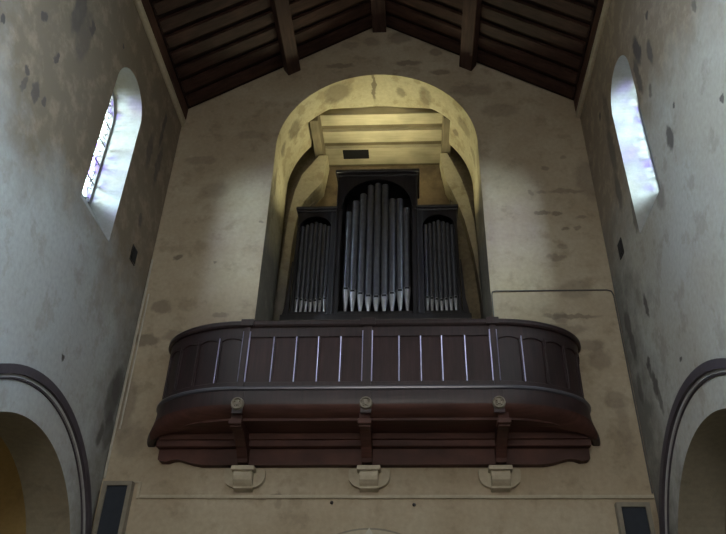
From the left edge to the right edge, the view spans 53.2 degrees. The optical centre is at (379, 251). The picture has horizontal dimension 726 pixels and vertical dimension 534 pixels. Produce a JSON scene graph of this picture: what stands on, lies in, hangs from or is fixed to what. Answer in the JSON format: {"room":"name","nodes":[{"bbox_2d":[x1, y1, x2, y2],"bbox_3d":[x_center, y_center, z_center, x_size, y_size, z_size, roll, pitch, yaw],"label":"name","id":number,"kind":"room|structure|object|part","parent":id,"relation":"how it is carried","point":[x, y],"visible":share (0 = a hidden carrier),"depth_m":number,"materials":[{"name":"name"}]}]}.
{"room":"church","nodes":[
{"label":"church","id":0,"kind":"room"},
{"bbox_2d":[0,0,181,533],"bbox_3d":[-4.739,-2.533,4.486,0.600,12.300,17.000,-1,-34,2],"label":"wall","id":1,"kind":"structure","parent":0,"point":[71,290],"depth_m":9.82,"materials":[{"name":"paint"}]},
{"bbox_2d":[0,363,91,533],"bbox_3d":[-4.199,3.798,7.610,0.095,5.270,4.706,-1,-34,2],"label":"trim","id":2,"kind":"structure","parent":1,"relation":"attached to","point":[36,379],"depth_m":9.59,"materials":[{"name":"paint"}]},
{"bbox_2d":[83,93,114,202],"bbox_3d":[-4.639,-1.992,11.670,0.060,2.220,1.120,-1,-34,2],"label":"window","id":3,"kind":"structure","parent":1,"relation":"in","point":[104,142],"depth_m":11.98,"materials":[{"name":"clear glass"}]},
{"bbox_2d":[130,244,137,265],"bbox_3d":[-4.085,0.067,12.042,0.022,0.290,0.220,-1,-34,2],"label":"air vent","id":4,"kind":"object","parent":1,"relation":"in","point":[133,255],"visible":1,"depth_m":12.01,"materials":[{"name":"metal"}]},
{"bbox_2d":[131,247,137,263],"bbox_3d":[-4.078,0.067,12.041,0.008,0.230,0.180,-1,-34,2],"label":"vent grille","id":5,"kind":"object","parent":4,"relation":"attached to","point":[134,251],"depth_m":12.01,"materials":[{"name":"black metal"}]},
{"bbox_2d":[134,0,185,125],"bbox_3d":[-4.335,-7.326,7.692,0.075,0.160,17.000,-1,-34,2],"label":"trim","id":6,"kind":"structure","parent":1,"relation":"attached to","point":[138,3],"depth_m":13.28,"materials":[{"name":"paint"}]},
{"bbox_2d":[0,27,659,533],"bbox_3d":[-1.614,1.951,13.377,12.400,14.850,3.000,-1,-34,2],"label":"wall","id":7,"kind":"structure","parent":0,"point":[511,152],"depth_m":13.03,"materials":[{"name":"paint"}]},
{"bbox_2d":[92,481,134,533],"bbox_3d":[-3.836,4.275,10.041,0.430,2.140,0.119,-1,-34,2],"label":"wall panel","id":8,"kind":"object","parent":7,"relation":"attached to","point":[114,504],"visible":1,"depth_m":10.40,"materials":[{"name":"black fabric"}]},
{"bbox_2d":[103,259,152,477],"bbox_3d":[-4.056,1.755,11.791,0.045,3.850,0.040,-1,-34,2],"label":"conduit","id":9,"kind":"object","parent":7,"relation":"attached to","point":[151,264],"visible":1,"depth_m":11.63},
{"bbox_2d":[118,294,149,428],"bbox_3d":[-3.988,1.736,11.806,0.042,2.401,0.032,-1,-34,2],"label":"conduit","id":10,"kind":"object","parent":7,"relation":"attached to","point":[148,294],"visible":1,"depth_m":11.74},
{"bbox_2d":[224,465,265,491],"bbox_3d":[-1.983,3.300,10.515,0.600,0.317,0.270,-1,-34,2],"label":"stone corbel","id":11,"kind":"object","parent":7,"relation":"attached to","point":[241,478],"visible":1,"depth_m":10.48,"materials":[{"name":"beige stone"}]},
{"bbox_2d":[348,465,389,491],"bbox_3d":[-0.160,3.276,10.441,0.600,0.317,0.270,-1,-34,2],"label":"stone corbel","id":12,"kind":"object","parent":7,"relation":"attached to","point":[366,478],"visible":1,"depth_m":10.41,"materials":[{"name":"beige stone"}]},
{"bbox_2d":[338,528,400,533],"bbox_3d":[-0.172,5.545,9.023,2.660,4.040,0.090,-1,-34,2],"label":"trim","id":13,"kind":"structure","parent":7,"relation":"attached to","point":[360,530],"depth_m":10.12,"materials":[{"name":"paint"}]},
{"bbox_2d":[147,317,599,467],"bbox_3d":[-0.147,2.088,10.772,6.770,1.940,1.045,-1,-34,2],"label":"gallery","id":14,"kind":"object","parent":7,"relation":"attached to","point":[391,393],"visible":1,"depth_m":10.56,"materials":[{"name":"brown wood"}]},
{"bbox_3d":[-3.163,1.877,11.121,0.033,0.740,0.358,25,-41,-31],"label":"panel","id":15,"kind":"part","parent":14,"relation":"part of","materials":[{"name":"brown wood"}]},
{"bbox_3d":[-2.897,1.748,10.924,0.362,0.740,0.028,-19,-39,27],"label":"panel","id":16,"kind":"part","parent":14,"relation":"part of","materials":[{"name":"brown wood"}]},
{"bbox_3d":[-2.574,1.664,10.791,0.364,0.740,0.025,-11,-36,16],"label":"panel","id":17,"kind":"part","parent":14,"relation":"part of","materials":[{"name":"brown wood"}]},
{"bbox_3d":[-2.223,1.619,10.718,0.364,0.740,0.025,-4,-34,7],"label":"panel","id":18,"kind":"part","parent":14,"relation":"part of","materials":[{"name":"brown wood"}]},
{"bbox_3d":[-2.001,1.573,10.698,0.085,1.010,0.095,-1,-34,2],"label":"post","id":19,"kind":"part","parent":14,"relation":"part of","materials":[{"name":"brown wood"}]},
{"bbox_3d":[-1.771,1.605,10.688,0.375,0.740,0.016,-1,-34,2],"label":"panel","id":20,"kind":"part","parent":14,"relation":"part of","materials":[{"name":"brown wood"}]},
{"bbox_3d":[-1.414,1.601,10.674,0.340,0.740,0.016,-1,-34,2],"label":"panel","id":21,"kind":"part","parent":14,"relation":"part of","materials":[{"name":"brown wood"}]},
{"bbox_3d":[-1.079,1.596,10.660,0.330,0.740,0.016,-1,-34,2],"label":"panel","id":22,"kind":"part","parent":14,"relation":"part of","materials":[{"name":"brown wood"}]},
{"bbox_3d":[-0.748,1.592,10.647,0.333,0.740,0.016,-1,-34,2],"label":"panel","id":23,"kind":"part","parent":14,"relation":"part of","materials":[{"name":"brown wood"}]},
{"bbox_3d":[-0.416,1.587,10.633,0.332,0.740,0.016,-1,-34,2],"label":"panel","id":24,"kind":"part","parent":14,"relation":"part of","materials":[{"name":"brown wood"}]},
{"bbox_3d":[-0.187,1.548,10.624,0.125,1.010,0.095,-1,-34,2],"label":"post","id":25,"kind":"part","parent":14,"relation":"part of","materials":[{"name":"brown wood"}]},
{"bbox_3d":[-0.148,2.209,10.705,6.640,0.075,1.019,-1,-34,2],"label":"moulding","id":26,"kind":"part","parent":14,"relation":"part of","materials":[{"name":"brown wood"}]},
{"bbox_3d":[-0.126,2.839,10.661,6.370,0.100,0.130,-1,-34,2],"label":"ledge moulding","id":27,"kind":"part","parent":14,"relation":"part of","materials":[{"name":"brown wood"}]},
{"bbox_3d":[-0.146,2.178,10.762,6.520,0.110,0.959,-1,-34,2],"label":"rail","id":28,"kind":"part","parent":14,"relation":"part of","materials":[{"name":"brown wood"}]},
{"bbox_3d":[-0.136,1.462,11.243,6.520,0.175,0.959,-1,-34,2],"label":"rail","id":29,"kind":"part","parent":14,"relation":"part of","materials":[{"name":"brown wood"}]},
{"bbox_3d":[-0.136,1.344,11.292,6.620,0.095,1.009,-1,-34,2],"label":"handrail","id":30,"kind":"part","parent":14,"relation":"part of","materials":[{"name":"brown wood"}]},
{"bbox_3d":[0.078,1.581,10.613,0.404,0.740,0.016,-1,-34,2],"label":"panel","id":31,"kind":"part","parent":14,"relation":"part of","materials":[{"name":"brown wood"}]},
{"bbox_3d":[0.440,1.576,10.598,0.320,0.740,0.016,-1,-34,2],"label":"panel","id":32,"kind":"part","parent":14,"relation":"part of","materials":[{"name":"brown wood"}]},
{"bbox_3d":[0.754,1.571,10.585,0.310,0.740,0.016,-1,-34,2],"label":"panel","id":33,"kind":"part","parent":14,"relation":"part of","materials":[{"name":"brown wood"}]},
{"bbox_3d":[1.079,1.567,10.572,0.340,0.740,0.016,-1,-34,2],"label":"panel","id":34,"kind":"part","parent":14,"relation":"part of","materials":[{"name":"brown wood"}]},
{"bbox_3d":[1.437,1.562,10.558,0.377,0.740,0.016,-1,-34,2],"label":"panel","id":35,"kind":"part","parent":14,"relation":"part of","materials":[{"name":"brown wood"}]},
{"bbox_3d":[1.668,1.524,10.549,0.085,1.010,0.095,-1,-34,2],"label":"post","id":36,"kind":"part","parent":14,"relation":"part of","materials":[{"name":"brown wood"}]},
{"bbox_3d":[1.893,1.563,10.550,0.367,0.740,0.024,2,-34,-2],"label":"panel","id":37,"kind":"part","parent":14,"relation":"part of","materials":[{"name":"brown wood"}]},
{"bbox_3d":[2.253,1.597,10.593,0.366,0.740,0.025,9,-35,-12],"label":"panel","id":38,"kind":"part","parent":14,"relation":"part of","materials":[{"name":"brown wood"}]},
{"bbox_3d":[2.591,1.673,10.698,0.364,0.740,0.028,17,-37,-23],"label":"panel","id":39,"kind":"part","parent":14,"relation":"part of","materials":[{"name":"brown wood"}]},
{"bbox_3d":[2.878,1.794,10.873,0.033,0.740,0.360,-28,-43,35],"label":"panel","id":40,"kind":"part","parent":14,"relation":"part of","materials":[{"name":"brown wood"}]},
{"bbox_2d":[279,168,471,320],"bbox_3d":[-0.064,0.899,13.827,3.480,5.645,0.940,-1,-34,2],"label":"pipe organ","id":41,"kind":"object","parent":7,"relation":"in","point":[378,253],"visible":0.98,"depth_m":14.07,"materials":[{"name":"metal"}]},
{"bbox_3d":[-1.604,0.453,14.240,0.060,2.400,0.800,-1,-34,2],"label":"panel","id":42,"kind":"part","parent":41,"relation":"part of","materials":[{"name":"black wood"}]},
{"bbox_3d":[-1.241,-0.599,14.900,0.840,0.110,0.930,-1,-34,2],"label":"cornice","id":43,"kind":"part","parent":41,"relation":"part of","materials":[{"name":"black wood"}]},
{"bbox_3d":[-0.071,1.432,13.469,3.480,0.130,0.900,-1,-34,2],"label":"sill","id":44,"kind":"part","parent":41,"relation":"part of","materials":[{"name":"black wood"}]},
{"bbox_3d":[-0.085,1.141,13.225,3.240,0.080,0.070,-1,-34,2],"label":"rail","id":45,"kind":"part","parent":41,"relation":"part of","materials":[{"name":"black wood"}]},
{"bbox_3d":[-0.032,-1.381,15.360,1.740,0.150,0.940,-1,-34,2],"label":"cornice","id":46,"kind":"part","parent":41,"relation":"part of","materials":[{"name":"black wood"}]},
{"bbox_3d":[1.157,-0.631,14.802,0.840,0.110,0.930,-1,-34,2],"label":"cornice","id":47,"kind":"part","parent":41,"relation":"part of","materials":[{"name":"black wood"}]},
{"bbox_3d":[1.493,0.411,14.114,0.060,2.400,0.800,-1,-34,2],"label":"panel","id":48,"kind":"part","parent":41,"relation":"part of","materials":[{"name":"black wood"}]},
{"bbox_2d":[102,481,653,498],"bbox_3d":[-0.111,3.444,10.467,7.980,0.250,0.035,-1,-34,2],"label":"trim","id":49,"kind":"structure","parent":7,"relation":"attached to","point":[138,496],"depth_m":10.39,"materials":[{"name":"paint"}]},
{"bbox_3d":[0.023,-3.235,15.953,2.200,0.631,0.301,-1,-34,2],"label":"crown","id":50,"kind":"part","parent":7,"relation":"part of","materials":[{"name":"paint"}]},
{"bbox_2d":[478,465,520,491],"bbox_3d":[1.724,3.250,10.364,0.600,0.317,0.270,-1,-34,2],"label":"stone corbel","id":51,"kind":"object","parent":7,"relation":"attached to","point":[497,478],"visible":1,"depth_m":10.33,"materials":[{"name":"beige stone"}]},
{"bbox_2d":[491,289,652,493],"bbox_3d":[2.872,2.049,11.258,2.047,3.367,0.026,-1,-34,2],"label":"cable","id":52,"kind":"object","parent":7,"relation":"attached to","point":[580,289],"visible":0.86,"depth_m":11.74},
{"bbox_2d":[614,502,655,533],"bbox_3d":[3.521,4.300,9.658,0.460,1.840,0.119,-1,-34,2],"label":"wall panel","id":53,"kind":"object","parent":7,"relation":"attached to","point":[632,517],"visible":1,"depth_m":10.03,"materials":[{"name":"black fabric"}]},
{"bbox_2d":[141,0,603,119],"bbox_3d":[-0.353,-8.537,8.471,9.500,3.168,18.070,-1,-34,2],"label":"ceiling","id":54,"kind":"structure","parent":0,"point":[209,49],"depth_m":14.42,"materials":[{"name":"brown wood"}]},
{"bbox_3d":[-4.335,-7.537,7.834,0.070,0.290,17.000,-1,-34,2],"label":"wall plate","id":55,"kind":"part","parent":54,"relation":"part of","materials":[{"name":"brown wood"}]},
{"bbox_3d":[3.588,-7.644,7.511,0.070,0.290,17.000,-1,-34,2],"label":"wall plate","id":56,"kind":"part","parent":54,"relation":"part of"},
{"bbox_2d":[580,0,725,533],"bbox_3d":[3.853,-2.648,4.136,0.600,12.300,17.000,-1,-34,2],"label":"wall","id":57,"kind":"structure","parent":0,"point":[666,59],"depth_m":9.48,"materials":[{"name":"paint"}]},
{"bbox_2d":[576,0,610,117],"bbox_3d":[3.583,-7.432,7.369,0.075,0.160,17.000,-1,-34,2],"label":"trim","id":58,"kind":"structure","parent":57,"relation":"attached to","point":[606,5],"depth_m":13.08,"materials":[{"name":"paint"}]},
{"bbox_2d":[617,237,623,259],"bbox_3d":[3.886,-0.040,11.717,0.022,0.290,0.220,-1,-34,2],"label":"air vent","id":59,"kind":"object","parent":57,"relation":"in","point":[619,245],"visible":1,"depth_m":11.68,"materials":[{"name":"metal"}]},
{"bbox_2d":[617,240,622,256],"bbox_3d":[3.879,-0.040,11.717,0.008,0.230,0.180,-1,-34,2],"label":"vent grille","id":60,"kind":"object","parent":59,"relation":"attached to","point":[620,246],"depth_m":11.68,"materials":[{"name":"black metal"}]},
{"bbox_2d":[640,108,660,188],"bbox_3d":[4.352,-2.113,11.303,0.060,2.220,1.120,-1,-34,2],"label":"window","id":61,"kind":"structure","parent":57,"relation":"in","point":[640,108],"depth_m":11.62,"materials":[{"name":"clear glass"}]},
{"bbox_2d":[659,358,725,533],"bbox_3d":[3.739,3.691,7.286,0.095,5.270,4.706,-1,-34,2],"label":"trim","id":62,"kind":"structure","parent":57,"relation":"attached to","point":[707,370],"depth_m":9.31,"materials":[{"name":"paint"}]}
]}

